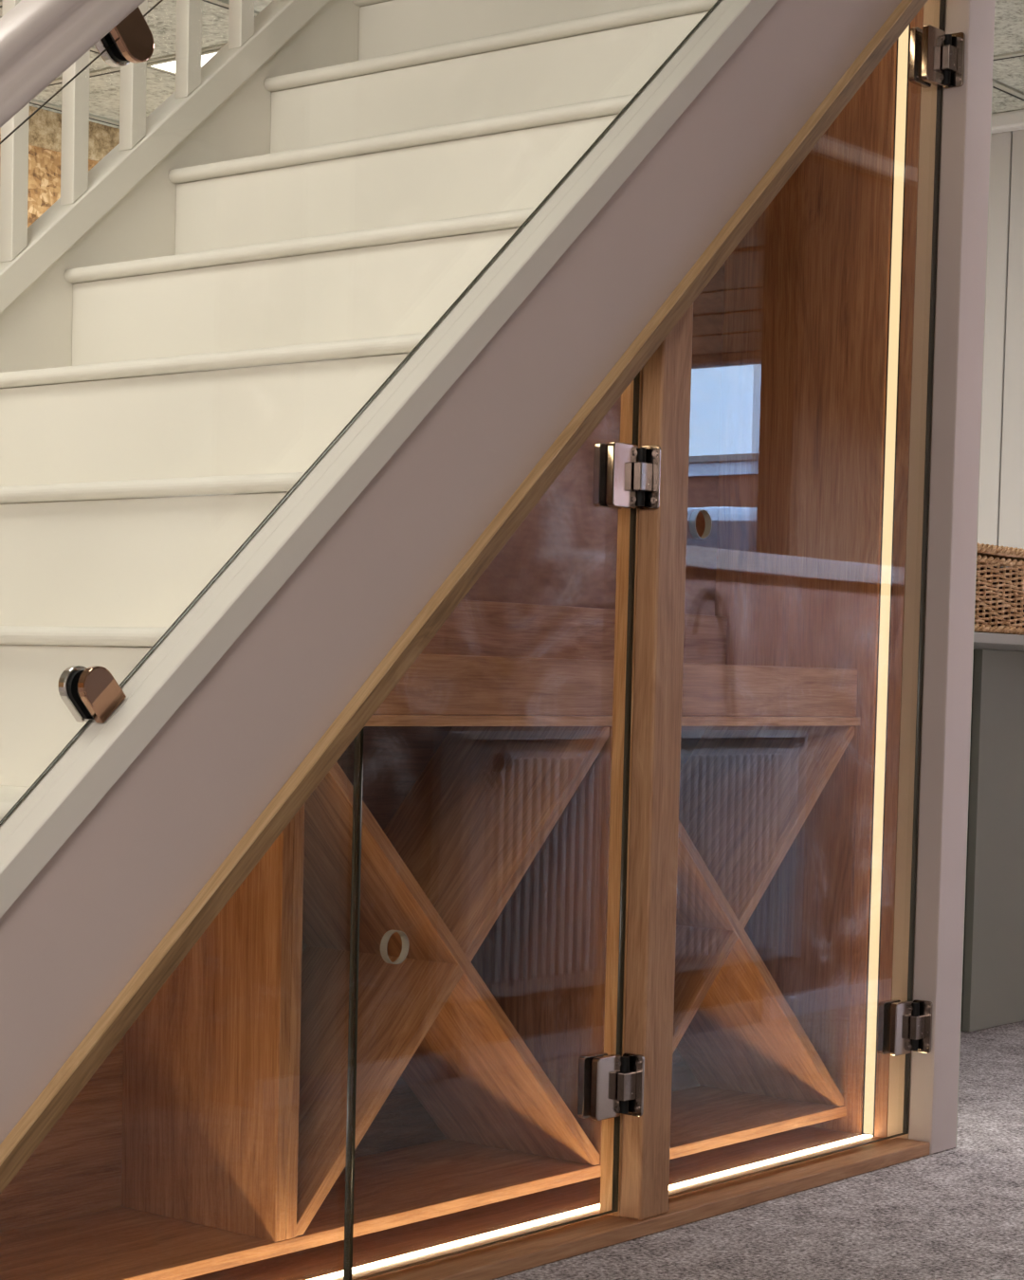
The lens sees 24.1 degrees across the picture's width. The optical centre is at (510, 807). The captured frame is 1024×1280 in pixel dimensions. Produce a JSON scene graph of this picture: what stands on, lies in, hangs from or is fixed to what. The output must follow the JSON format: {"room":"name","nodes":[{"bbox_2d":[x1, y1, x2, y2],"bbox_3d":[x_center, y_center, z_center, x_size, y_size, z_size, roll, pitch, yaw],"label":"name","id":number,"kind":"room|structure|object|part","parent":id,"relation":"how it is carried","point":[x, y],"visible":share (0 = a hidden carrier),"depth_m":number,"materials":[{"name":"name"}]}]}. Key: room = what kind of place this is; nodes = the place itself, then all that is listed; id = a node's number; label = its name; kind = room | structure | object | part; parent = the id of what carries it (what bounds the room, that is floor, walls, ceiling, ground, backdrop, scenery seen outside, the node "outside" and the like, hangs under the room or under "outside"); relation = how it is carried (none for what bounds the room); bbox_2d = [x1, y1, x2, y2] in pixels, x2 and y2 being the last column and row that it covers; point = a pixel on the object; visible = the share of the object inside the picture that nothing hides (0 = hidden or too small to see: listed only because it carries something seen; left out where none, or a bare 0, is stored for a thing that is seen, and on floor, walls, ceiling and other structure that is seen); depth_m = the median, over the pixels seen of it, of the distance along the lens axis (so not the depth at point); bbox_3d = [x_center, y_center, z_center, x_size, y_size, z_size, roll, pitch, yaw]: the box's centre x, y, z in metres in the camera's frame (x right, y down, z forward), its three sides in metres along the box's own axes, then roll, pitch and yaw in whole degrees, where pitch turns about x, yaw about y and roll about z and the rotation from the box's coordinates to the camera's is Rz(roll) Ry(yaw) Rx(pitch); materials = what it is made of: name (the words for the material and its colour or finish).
{"room":"home stair hall","nodes":[
{"label":"home stair hall","id":0,"kind":"room"},
{"bbox_2d":[0,138,98,227],"bbox_3d":[-3.136,-0.793,5.057,0.050,2.400,8.700,4,4,39],"label":"wall","id":1,"kind":"structure","parent":0,"point":[44,190],"depth_m":7.11,"materials":[{"name":"beige stone"}]},
{"bbox_2d":[0,106,119,162],"bbox_3d":[-3.115,-1.933,4.936,0.015,0.110,8.600,4,4,39],"label":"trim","id":2,"kind":"structure","parent":1,"relation":"attached to","point":[45,126],"depth_m":7.13,"materials":[{"name":"beige stone"}]},
{"bbox_2d":[0,0,1023,128],"bbox_3d":[-0.241,-1.823,2.699,7.400,0.050,8.700,4,4,39],"label":"ceiling","id":3,"kind":"structure","parent":0,"point":[1009,14],"depth_m":6.35,"materials":[{"name":"paint"}]},
{"bbox_2d":[146,48,220,74],"bbox_3d":[-0.573,-2.006,6.549,0.600,0.004,0.600,4,4,39],"label":"recessed light","id":4,"kind":"object","parent":3,"relation":"in","point":[167,65],"visible":0.07,"depth_m":6.48,"materials":[{"name":"white"}]},
{"bbox_2d":[151,52,217,73],"bbox_3d":[-0.573,-2.006,6.549,0.576,0.003,0.576,4,4,39],"label":"diffuser","id":5,"kind":"object","parent":4,"relation":"attached to","point":[167,65],"depth_m":6.48,"materials":[{"name":"white"}]},
{"bbox_2d":[492,1021,1023,1279],"bbox_3d":[-0.300,0.623,2.831,7.400,0.050,8.700,4,4,39],"label":"floor","id":6,"kind":"structure","parent":0,"point":[957,1213],"depth_m":3.37,"materials":[{"name":"carpet"}]},
{"bbox_2d":[0,0,992,1279],"bbox_3d":[-0.129,-0.418,3.157,0.490,1.999,2.299,4,4,39],"label":"tall cabinet","id":7,"kind":"object","parent":6,"relation":"on","point":[744,460],"visible":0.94,"depth_m":3.80,"materials":[{"name":"brown wood"}]},
{"bbox_3d":[-0.432,0.219,2.547,0.010,0.720,0.781,4,4,39],"label":"glass door","id":8,"kind":"part","parent":7,"relation":"part of","materials":[{"name":"clear glass"}]},
{"bbox_2d":[0,600,860,1279],"bbox_3d":[-0.198,0.133,3.241,0.293,0.854,2.094,4,4,39],"label":"wine rack","id":9,"kind":"object","parent":7,"relation":"in","point":[210,1137],"visible":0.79,"depth_m":3.38,"materials":[{"name":"brown wood"}]},
{"bbox_3d":[-0.209,0.524,3.264,0.290,0.018,2.093,4,4,39],"label":"board","id":10,"kind":"part","parent":9,"relation":"part of","materials":[{"name":"brown wood"}]},
{"bbox_2d":[302,762,599,1165],"bbox_3d":[-0.182,0.177,3.257,0.277,0.952,0.019,4,49,39],"label":"shelf","id":11,"kind":"object","parent":9,"relation":"attached to","point":[472,1081],"depth_m":3.29,"materials":[{"name":"brown wood"}]},
{"bbox_2d":[296,726,609,1235],"bbox_3d":[-0.169,0.199,3.277,0.276,0.887,0.019,4,-41,39],"label":"shelf","id":12,"kind":"object","parent":9,"relation":"attached to","point":[472,814],"depth_m":3.29,"materials":[{"name":"brown wood"}]},
{"bbox_2d":[676,820,843,1106],"bbox_3d":[0.246,0.181,3.793,0.277,0.019,0.911,4,-40,39],"label":"shelf","id":13,"kind":"object","parent":9,"relation":"attached to","point":[744,1038],"depth_m":3.90,"materials":[{"name":"brown wood"}]},
{"bbox_2d":[672,725,854,1053],"bbox_3d":[0.245,0.181,3.793,0.276,0.019,0.911,4,48,39],"label":"shelf","id":14,"kind":"object","parent":9,"relation":"attached to","point":[747,793],"depth_m":3.89,"materials":[{"name":"brown wood"}]},
{"bbox_3d":[0.451,0.172,4.058,0.290,0.630,0.010,4,4,39],"label":"panel","id":15,"kind":"part","parent":9,"relation":"part of","materials":[{"name":"brown wood"}]},
{"bbox_3d":[-0.011,-0.040,3.052,0.010,1.202,0.538,4,4,39],"label":"glass door","id":16,"kind":"part","parent":7,"relation":"part of","materials":[{"name":"clear glass"}]},
{"bbox_3d":[-0.326,-0.411,3.289,0.019,1.930,2.148,4,4,39],"label":"panel","id":17,"kind":"part","parent":7,"relation":"part of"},
{"bbox_3d":[0.199,-0.076,3.276,0.036,1.278,0.068,4,4,39],"label":"post","id":18,"kind":"part","parent":7,"relation":"part of","materials":[{"name":"brown wood"}]},
{"bbox_3d":[0.476,-0.451,4.034,0.336,1.999,0.018,4,4,39],"label":"panel","id":19,"kind":"part","parent":7,"relation":"part of","materials":[{"name":"brown wood"}]},
{"bbox_3d":[0.441,-0.414,3.585,0.010,1.914,0.726,4,4,39],"label":"glass door","id":20,"kind":"part","parent":7,"relation":"part of","materials":[{"name":"clear glass"}]},
{"bbox_3d":[0.638,-0.440,3.905,0.023,1.999,0.018,4,4,39],"label":"panel","id":21,"kind":"part","parent":7,"relation":"part of","materials":[{"name":"brown wood"}]},
{"bbox_2d":[0,0,995,1154],"bbox_3d":[-0.450,-0.643,3.304,1.180,2.416,2.735,4,4,39],"label":"staircase","id":22,"kind":"structure","parent":6,"relation":"on","point":[199,312],"depth_m":3.33,"materials":[{"name":"paint"}]},
{"bbox_3d":[-0.329,-0.986,2.580,0.094,1.648,1.760,4,4,39],"label":"handrail","id":23,"kind":"part","parent":22,"relation":"part of","materials":[{"name":"paint"}]},
{"bbox_2d":[57,665,126,723],"bbox_3d":[-0.439,-0.119,2.515,0.042,0.059,0.058,4,4,39],"label":"glass clamp","id":24,"kind":"object","parent":22,"relation":"on","point":[92,694],"visible":1,"depth_m":2.50,"materials":[{"name":"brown metal"}]},
{"bbox_3d":[-0.453,-0.124,2.521,0.012,0.054,0.043,4,46,39],"label":"plate","id":25,"kind":"part","parent":24,"relation":"part of","materials":[{"name":"silver metal"}]},
{"bbox_2d":[94,6,154,67],"bbox_3d":[-0.406,-0.806,2.498,0.042,0.059,0.058,4,4,39],"label":"glass clamp","id":26,"kind":"object","parent":22,"relation":"attached to","point":[132,38],"visible":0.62,"depth_m":2.49,"materials":[{"name":"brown metal"}]},
{"bbox_3d":[-0.415,-0.802,2.511,0.012,0.054,0.043,4,46,39],"label":"plate","id":27,"kind":"part","parent":26,"relation":"part of","materials":[{"name":"silver metal"}]},
{"bbox_3d":[-0.392,-0.801,2.492,0.012,0.054,0.043,4,46,39],"label":"plate","id":28,"kind":"part","parent":26,"relation":"part of","materials":[{"name":"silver metal"}]},
{"bbox_3d":[-0.912,-0.649,3.598,0.065,2.369,2.600,4,4,39],"label":"rail","id":29,"kind":"part","parent":22,"relation":"part of","materials":[{"name":"paint"}]},
{"bbox_2d":[0,0,720,825],"bbox_3d":[-0.073,-0.671,2.931,0.006,2.227,2.370,4,4,39],"label":"glass balustrade","id":30,"kind":"object","parent":22,"relation":"attached to","point":[169,630],"visible":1,"depth_m":2.75,"materials":[{"name":"clear glass"}]},
{"bbox_3d":[-0.089,-0.536,2.873,0.070,2.260,2.494,4,4,39],"label":"rail","id":31,"kind":"part","parent":22,"relation":"part of","materials":[{"name":"paint"}]},
{"bbox_3d":[0.721,-0.633,3.876,0.044,2.391,0.086,4,4,39],"label":"newel post","id":32,"kind":"part","parent":22,"relation":"part of","materials":[{"name":"paint"}]},
{"bbox_2d":[960,632,1023,1032],"bbox_3d":[1.135,0.071,5.187,0.360,0.864,1.800,4,4,39],"label":"base cabinet","id":33,"kind":"object","parent":6,"relation":"on","point":[993,969],"visible":0.27,"depth_m":5.34,"materials":[{"name":"paint"}]},
{"bbox_3d":[1.145,-0.351,5.165,0.360,0.020,1.800,4,4,39],"label":"shelf","id":34,"kind":"part","parent":33,"relation":"part of","materials":[{"name":"paint"}]},
{"bbox_2d":[974,542,1023,635],"bbox_3d":[0.876,-0.435,4.813,0.320,0.171,0.630,4,4,39],"label":"wicker basket","id":35,"kind":"object","parent":33,"relation":"on","point":[999,590],"visible":0.22,"depth_m":4.67,"materials":[{"name":"brown wicker"}]},
{"bbox_3d":[0.878,-0.510,4.809,0.320,0.021,0.630,4,4,39],"label":"lid","id":36,"kind":"part","parent":35,"relation":"part of","materials":[{"name":"wicker"}]},
{"bbox_2d":[977,129,1023,566],"bbox_3d":[2.441,-0.718,6.144,7.400,2.400,0.072,4,4,39],"label":"wall","id":37,"kind":"structure","parent":0,"point":[1001,470],"depth_m":6.89,"materials":[{"name":"white paint"}]},
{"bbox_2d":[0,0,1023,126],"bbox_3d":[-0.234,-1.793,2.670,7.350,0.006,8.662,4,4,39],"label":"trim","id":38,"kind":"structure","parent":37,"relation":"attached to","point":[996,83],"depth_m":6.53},
{"bbox_2d":[991,109,1023,133],"bbox_3d":[1.404,-1.958,6.856,4.635,0.050,0.048,4,4,39],"label":"trim","id":39,"kind":"structure","parent":37,"relation":"attached to","point":[1010,120],"depth_m":6.82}
]}

